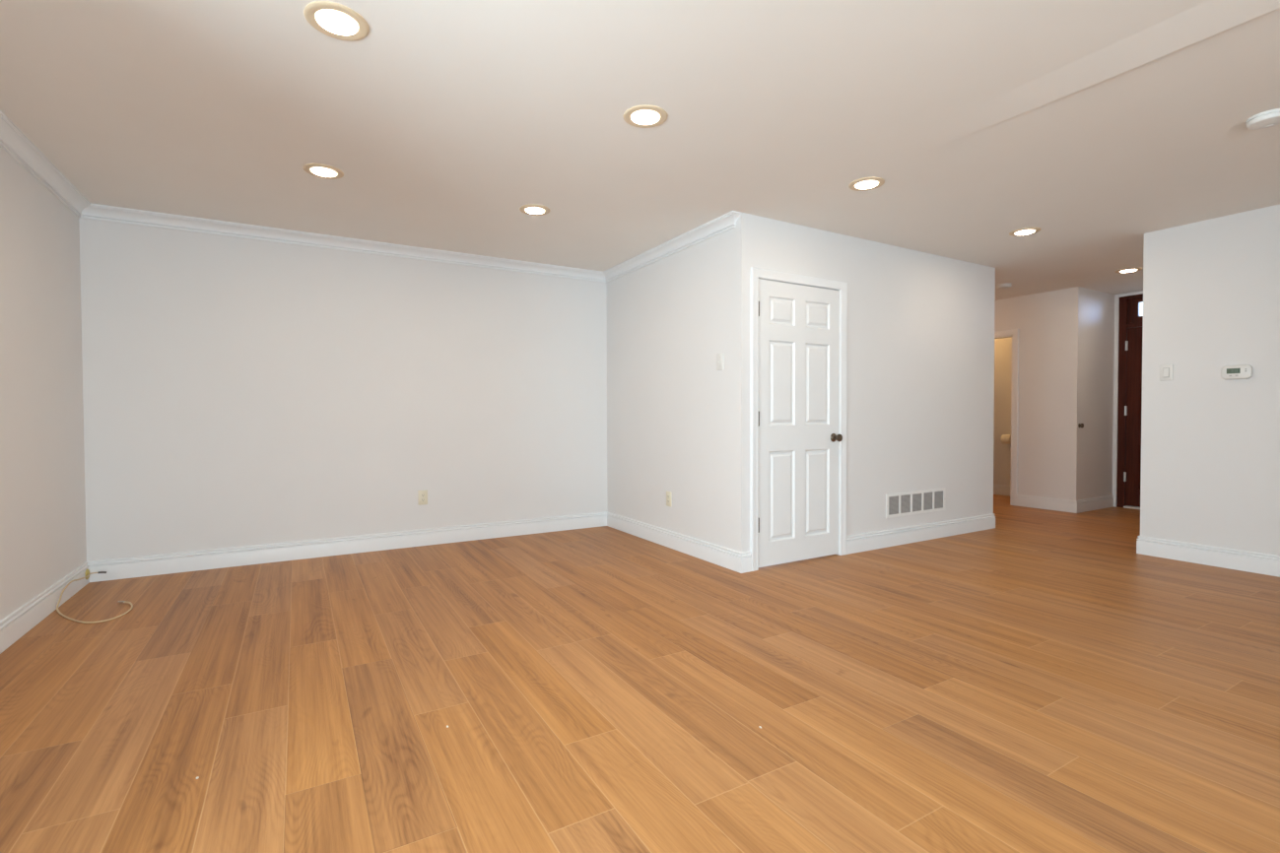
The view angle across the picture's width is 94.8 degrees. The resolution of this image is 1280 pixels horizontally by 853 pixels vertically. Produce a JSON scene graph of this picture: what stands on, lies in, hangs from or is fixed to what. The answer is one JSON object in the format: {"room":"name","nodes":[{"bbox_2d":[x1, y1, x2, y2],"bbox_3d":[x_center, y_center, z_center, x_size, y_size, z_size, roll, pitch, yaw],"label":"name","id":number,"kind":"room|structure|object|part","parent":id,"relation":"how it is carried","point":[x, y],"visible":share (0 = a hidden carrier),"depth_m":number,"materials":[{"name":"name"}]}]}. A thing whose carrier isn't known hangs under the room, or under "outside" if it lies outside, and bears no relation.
{"room":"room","nodes":[
{"label":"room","id":0,"kind":"room"},
{"bbox_2d":[0,145,86,620],"bbox_3d":[-1.607,-0.151,0.264,0.120,2.455,8.378,-1,1,-30],"label":"wall","id":1,"kind":"structure","parent":0,"point":[42,496],"depth_m":3.14,"materials":[{"name":"paint"}]},
{"bbox_2d":[0,561,89,654],"bbox_3d":[-1.551,1.007,0.334,0.016,0.137,8.108,-1,1,-30],"label":"baseboard","id":2,"kind":"structure","parent":1,"relation":"attached to","point":[27,617],"depth_m":3.08,"materials":[{"name":"paint"}]},
{"bbox_2d":[0,110,90,217],"bbox_3d":[-1.534,-1.323,0.303,0.074,0.083,8.108,-1,1,-30],"label":"crown molding","id":3,"kind":"structure","parent":1,"relation":"attached to","point":[13,140],"depth_m":3.10,"materials":[{"name":"paint"}]},
{"bbox_2d":[85,568,89,579],"bbox_3d":[-3.546,0.949,3.784,0.012,0.068,0.068,-1,1,-30],"label":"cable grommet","id":4,"kind":"object","parent":1,"relation":"attached to","point":[87,570],"visible":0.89,"depth_m":3.77,"materials":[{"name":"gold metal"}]},
{"bbox_2d":[78,217,607,561],"bbox_3d":[-1.940,-0.239,4.847,3.919,2.455,0.120,-1,1,-30],"label":"wall","id":5,"kind":"structure","parent":0,"point":[237,391],"depth_m":4.48,"materials":[{"name":"paint"}]},
{"bbox_2d":[80,202,606,282],"bbox_3d":[-1.947,-1.408,4.710,3.799,0.083,0.074,-1,1,-30],"label":"crown molding","id":6,"kind":"structure","parent":5,"relation":"attached to","point":[98,212],"depth_m":4.44,"materials":[{"name":"paint"}]},
{"bbox_2d":[87,511,606,582],"bbox_3d":[-1.954,0.921,4.781,3.799,0.137,0.016,-1,1,-30],"label":"baseboard","id":7,"kind":"structure","parent":5,"relation":"attached to","point":[174,563],"depth_m":4.50,"materials":[{"name":"paint"}]},
{"bbox_2d":[417,489,427,505],"bbox_3d":[-1.795,0.587,4.872,0.074,0.119,0.009,-1,1,-30],"label":"wall outlet","id":8,"kind":"object","parent":5,"relation":"attached to","point":[422,495],"visible":1,"depth_m":4.87,"materials":[{"name":"beige plastic"}]},
{"bbox_2d":[0,494,1279,852],"bbox_3d":[2.432,1.007,3.159,9.843,0.001,9.220,-1,1,-30],"label":"floor","id":9,"kind":"structure","parent":0,"point":[1036,681],"depth_m":2.20,"materials":[{"name":"brown wood"}]},
{"bbox_2d":[56,574,133,623],"bbox_3d":[-3.205,0.967,3.398,1.000,0.108,0.276,1,1,33],"label":"coaxial cable","id":10,"kind":"object","parent":9,"relation":"on","point":[66,586],"visible":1,"depth_m":3.25,"materials":[{"name":"plastic"}]},
{"bbox_2d":[0,0,1279,300],"bbox_3d":[2.388,-1.485,3.073,9.943,0.134,9.250,-1,1,-30],"label":"ceiling","id":11,"kind":"structure","parent":0,"point":[1098,126],"depth_m":2.68,"materials":[{"name":"paint"}]},
{"bbox_2d":[303,163,343,179],"bbox_3d":[-1.759,-1.417,3.276,0.201,0.010,0.201,-1,1,-30],"label":"recessed light","id":12,"kind":"object","parent":11,"relation":"in","point":[321,170],"visible":1,"depth_m":3.26,"materials":[{"name":"white plastic"}]},
{"bbox_2d":[303,0,369,40],"bbox_3d":[-1.046,-1.395,2.034,0.201,0.010,0.201,-1,1,-30],"label":"recessed light","id":13,"kind":"object","parent":11,"relation":"in","point":[337,21],"visible":1,"depth_m":2.02,"materials":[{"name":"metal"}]},
{"bbox_2d":[519,204,549,215],"bbox_3d":[-0.697,-1.433,3.906,0.201,0.010,0.201,-1,1,-30],"label":"recessed light","id":14,"kind":"object","parent":11,"relation":"in","point":[533,210],"visible":1,"depth_m":3.89,"materials":[{"name":"white plastic"}]},
{"bbox_2d":[623,104,667,128],"bbox_3d":[0.025,-1.411,2.688,0.201,0.010,0.201,-1,1,-30],"label":"recessed light","id":15,"kind":"object","parent":11,"relation":"in","point":[644,115],"visible":1,"depth_m":2.67,"materials":[{"name":"white plastic"}]},
{"bbox_2d":[848,177,884,191],"bbox_3d":[1.340,-1.431,3.483,0.201,0.010,0.201,-1,1,-30],"label":"recessed light","id":16,"kind":"object","parent":11,"relation":"in","point":[866,183],"visible":1,"depth_m":3.47,"materials":[{"name":"white plastic"}]},
{"bbox_2d":[996,282,1011,289],"bbox_3d":[3.844,-1.477,6.219,0.140,0.042,0.140,-1,1,-30],"label":"smoke detector","id":17,"kind":"object","parent":11,"relation":"attached to","point":[1000,286],"visible":1,"depth_m":6.18,"materials":[{"name":"white plastic"}]},
{"bbox_2d":[1009,227,1041,236],"bbox_3d":[2.880,-1.455,4.406,0.201,0.010,0.201,-1,1,-30],"label":"recessed light","id":18,"kind":"object","parent":11,"relation":"in","point":[1027,231],"visible":1,"depth_m":4.39,"materials":[{"name":"white plastic"}]},
{"bbox_2d":[1114,268,1142,272],"bbox_3d":[4.650,-1.484,5.608,0.201,0.010,0.201,-1,1,-30],"label":"recessed light","id":19,"kind":"object","parent":11,"relation":"in","point":[1128,270],"visible":1,"depth_m":5.59,"materials":[{"name":"white plastic"}]},
{"bbox_2d":[1245,108,1279,130],"bbox_3d":[2.885,-1.406,2.704,0.144,0.042,0.144,-1,1,-30],"label":"smoke detector","id":20,"kind":"object","parent":11,"relation":"attached to","point":[1269,118],"visible":1,"depth_m":2.69,"materials":[{"name":"white plastic"}]},
{"bbox_2d":[606,229,730,548],"bbox_3d":[0.205,-0.248,4.939,0.120,2.455,1.882,-1,1,-30],"label":"wall","id":21,"kind":"structure","parent":0,"point":[668,318],"depth_m":4.71,"materials":[{"name":"paint"}]},
{"bbox_2d":[666,491,671,506],"bbox_3d":[0.233,0.588,4.784,0.009,0.119,0.074,-1,1,-30],"label":"wall outlet","id":22,"kind":"object","parent":21,"relation":"attached to","point":[668,494],"visible":1,"depth_m":4.78,"materials":[{"name":"beige plastic"}]},
{"bbox_2d":[603,210,741,282],"bbox_3d":[0.148,-1.417,4.815,0.076,0.083,2.002,-1,1,-30],"label":"crown molding","id":23,"kind":"structure","parent":21,"relation":"attached to","point":[726,222],"depth_m":4.58,"materials":[{"name":"paint"}]},
{"bbox_2d":[606,511,741,573],"bbox_3d":[0.184,0.912,4.868,0.016,0.137,2.018,-1,1,-30],"label":"baseboard","id":24,"kind":"structure","parent":21,"relation":"attached to","point":[720,556],"depth_m":4.64,"materials":[{"name":"paint"}]},
{"bbox_2d":[716,353,723,370],"bbox_3d":[0.564,-0.459,4.179,0.018,0.117,0.072,-1,1,-30],"label":"light switch","id":25,"kind":"object","parent":21,"relation":"attached to","point":[719,357],"visible":1,"depth_m":4.18,"materials":[{"name":"white plastic"}]},
{"bbox_2d":[730,212,995,552],"bbox_3d":[1.974,-0.252,4.811,3.049,2.455,0.120,-1,1,-30],"label":"wall","id":26,"kind":"structure","parent":0,"point":[920,382],"depth_m":4.78,"materials":[{"name":"paint"}]},
{"bbox_2d":[741,550,751,573],"bbox_3d":[0.723,0.927,4.024,0.095,0.137,0.016,-1,1,-30],"label":"baseboard","id":27,"kind":"structure","parent":26,"relation":"attached to","point":[746,557],"depth_m":4.02,"materials":[{"name":"paint"}]},
{"bbox_2d":[750,267,847,571],"bbox_3d":[1.140,-0.052,4.318,0.943,2.080,0.137,-1,1,-30],"label":"door frame","id":28,"kind":"structure","parent":26,"relation":"attached to","point":[756,273],"depth_m":4.17,"materials":[{"name":"paint"}]},
{"bbox_2d":[758,278,842,567],"bbox_3d":[1.169,-0.023,4.260,0.818,2.000,0.101,-1,1,-30],"label":"door","id":29,"kind":"structure","parent":26,"relation":"in","point":[799,437],"depth_m":4.26,"materials":[{"name":"paint"}]},
{"bbox_3d":[1.482,0.084,4.419,0.057,0.057,0.056,-1,1,-30],"label":"handle","id":30,"kind":"part","parent":29,"relation":"part of","materials":[{"name":"brown metal"}]},
{"bbox_2d":[885,487,945,518],"bbox_3d":[2.336,0.640,4.963,0.790,0.196,0.008,-1,1,-30],"label":"air vent","id":31,"kind":"object","parent":26,"relation":"in","point":[926,501],"visible":1,"depth_m":4.95,"materials":[{"name":"metal"}]},
{"bbox_3d":[2.075,0.644,4.813,0.128,0.145,0.004,-1,1,-30],"label":"louvre panel","id":32,"kind":"part","parent":31,"relation":"part of","materials":[{"name":"metal"}]},
{"bbox_3d":[2.205,0.642,4.889,0.128,0.145,0.004,-1,1,-30],"label":"louvre panel","id":33,"kind":"part","parent":31,"relation":"part of","materials":[{"name":"metal"}]},
{"bbox_3d":[2.335,0.640,4.965,0.128,0.145,0.004,-1,1,-30],"label":"louvre panel","id":34,"kind":"part","parent":31,"relation":"part of","materials":[{"name":"metal"}]},
{"bbox_3d":[2.465,0.638,5.041,0.128,0.145,0.004,-1,1,-30],"label":"louvre panel","id":35,"kind":"part","parent":31,"relation":"part of","materials":[{"name":"metal"}]},
{"bbox_3d":[2.595,0.636,5.116,0.128,0.145,0.004,-1,1,-30],"label":"louvre panel","id":36,"kind":"part","parent":31,"relation":"part of","materials":[{"name":"metal"}]},
{"bbox_2d":[846,513,995,554],"bbox_3d":[2.462,0.901,5.037,2.038,0.137,0.016,-1,1,-30],"label":"baseboard","id":37,"kind":"structure","parent":26,"relation":"attached to","point":[864,542],"depth_m":4.95,"materials":[{"name":"paint"}]},
{"bbox_2d":[993,337,1011,485],"bbox_3d":[4.712,-0.324,8.018,0.100,2.455,2.680,-1,1,-30],"label":"wall","id":38,"kind":"structure","parent":0,"point":[1002,347],"depth_m":7.79,"materials":[{"name":"paint"}]},
{"bbox_2d":[993,483,1010,496],"bbox_3d":[4.540,0.832,8.227,0.016,0.137,2.180,-1,1,-30],"label":"baseboard","id":39,"kind":"structure","parent":38,"relation":"attached to","point":[1002,490],"depth_m":7.79,"materials":[{"name":"paint"}]},
{"bbox_2d":[994,288,1068,499],"bbox_3d":[4.039,-0.314,7.626,0.110,2.455,2.680,-1,1,-30],"label":"wall","id":40,"kind":"structure","parent":0,"point":[1041,319],"depth_m":6.66,"materials":[{"name":"paint"}]},
{"bbox_2d":[994,328,1018,505],"bbox_3d":[4.244,-0.114,7.266,0.131,2.068,0.851,-1,1,-30],"label":"door frame","id":41,"kind":"structure","parent":40,"relation":"attached to","point":[1012,333],"depth_m":6.90,"materials":[{"name":"paint"}]},
{"bbox_2d":[1016,494,1077,513],"bbox_3d":[4.568,0.863,6.623,0.016,0.137,0.611,-1,1,-30],"label":"baseboard","id":42,"kind":"structure","parent":40,"relation":"attached to","point":[1043,503],"depth_m":6.61,"materials":[{"name":"paint"}]},
{"bbox_2d":[1065,286,1114,500],"bbox_3d":[5.067,-0.298,6.616,0.868,2.455,0.100,-1,1,-30],"label":"wall","id":43,"kind":"structure","parent":0,"point":[1090,312],"depth_m":6.50,"materials":[{"name":"paint"}]},
{"bbox_2d":[1076,494,1113,513],"bbox_3d":[5.093,0.862,6.585,0.884,0.137,0.016,-1,1,-30],"label":"baseboard","id":44,"kind":"structure","parent":43,"relation":"attached to","point":[1093,504],"depth_m":6.57,"materials":[{"name":"paint"}]},
{"bbox_2d":[1116,293,1142,485],"bbox_3d":[5.799,-0.295,6.371,0.150,2.455,1.262,-1,1,-30],"label":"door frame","id":45,"kind":"structure","parent":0,"point":[1141,294],"depth_m":6.76,"materials":[{"name":"paint"}]},
{"bbox_2d":[1112,290,1143,507],"bbox_3d":[5.737,-0.286,6.310,0.018,2.439,1.104,-1,1,-30],"label":"door frame","id":46,"kind":"structure","parent":45,"relation":"attached to","point":[1116,297],"depth_m":6.76,"materials":[{"name":"paint"}]},
{"bbox_2d":[1116,293,1143,509],"bbox_3d":[5.779,-0.270,6.347,0.150,2.405,1.007,-1,1,-30],"label":"door","id":47,"kind":"structure","parent":45,"relation":"in","point":[1130,327],"depth_m":6.67,"materials":[{"name":"brown wood"}]},
{"bbox_2d":[1140,203,1279,555],"bbox_3d":[5.157,-0.214,2.328,0.120,2.455,5.078,-1,1,-30],"label":"wall","id":48,"kind":"structure","parent":0,"point":[1210,442],"depth_m":4.14,"materials":[{"name":"paint"}]},
{"bbox_2d":[1159,364,1173,380],"bbox_3d":[3.894,-0.400,4.357,0.014,0.117,0.076,-1,1,-30],"label":"light switch","id":49,"kind":"object","parent":48,"relation":"attached to","point":[1166,370],"visible":1,"depth_m":4.35,"materials":[{"name":"white plastic"}]},
{"bbox_2d":[1136,536,1279,577],"bbox_3d":[5.068,0.944,2.376,0.016,0.137,4.974,-1,1,-30],"label":"baseboard","id":50,"kind":"structure","parent":48,"relation":"attached to","point":[1238,560],"depth_m":4.15,"materials":[{"name":"paint"}]},
{"bbox_2d":[1221,364,1252,379],"bbox_3d":[4.079,-0.372,4.025,0.031,0.094,0.149,-1,1,-30],"label":"thermostat","id":51,"kind":"object","parent":48,"relation":"attached to","point":[1242,371],"visible":1,"depth_m":4.01,"materials":[{"name":"white plastic"}]},
{"bbox_3d":[4.810,0.165,7.684,0.078,0.044,0.188,-1,1,-30],"label":"toilet paper holder","id":52,"kind":"object","parent":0,"visible":0},
{"bbox_2d":[1000,434,1010,444],"bbox_3d":[4.785,0.165,7.670,0.120,0.120,0.108,-1,1,-30],"label":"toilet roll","id":53,"kind":"object","parent":52,"relation":"hanging from","point":[1005,438],"visible":0.7,"depth_m":7.64,"materials":[{"name":"paper"}]}
]}

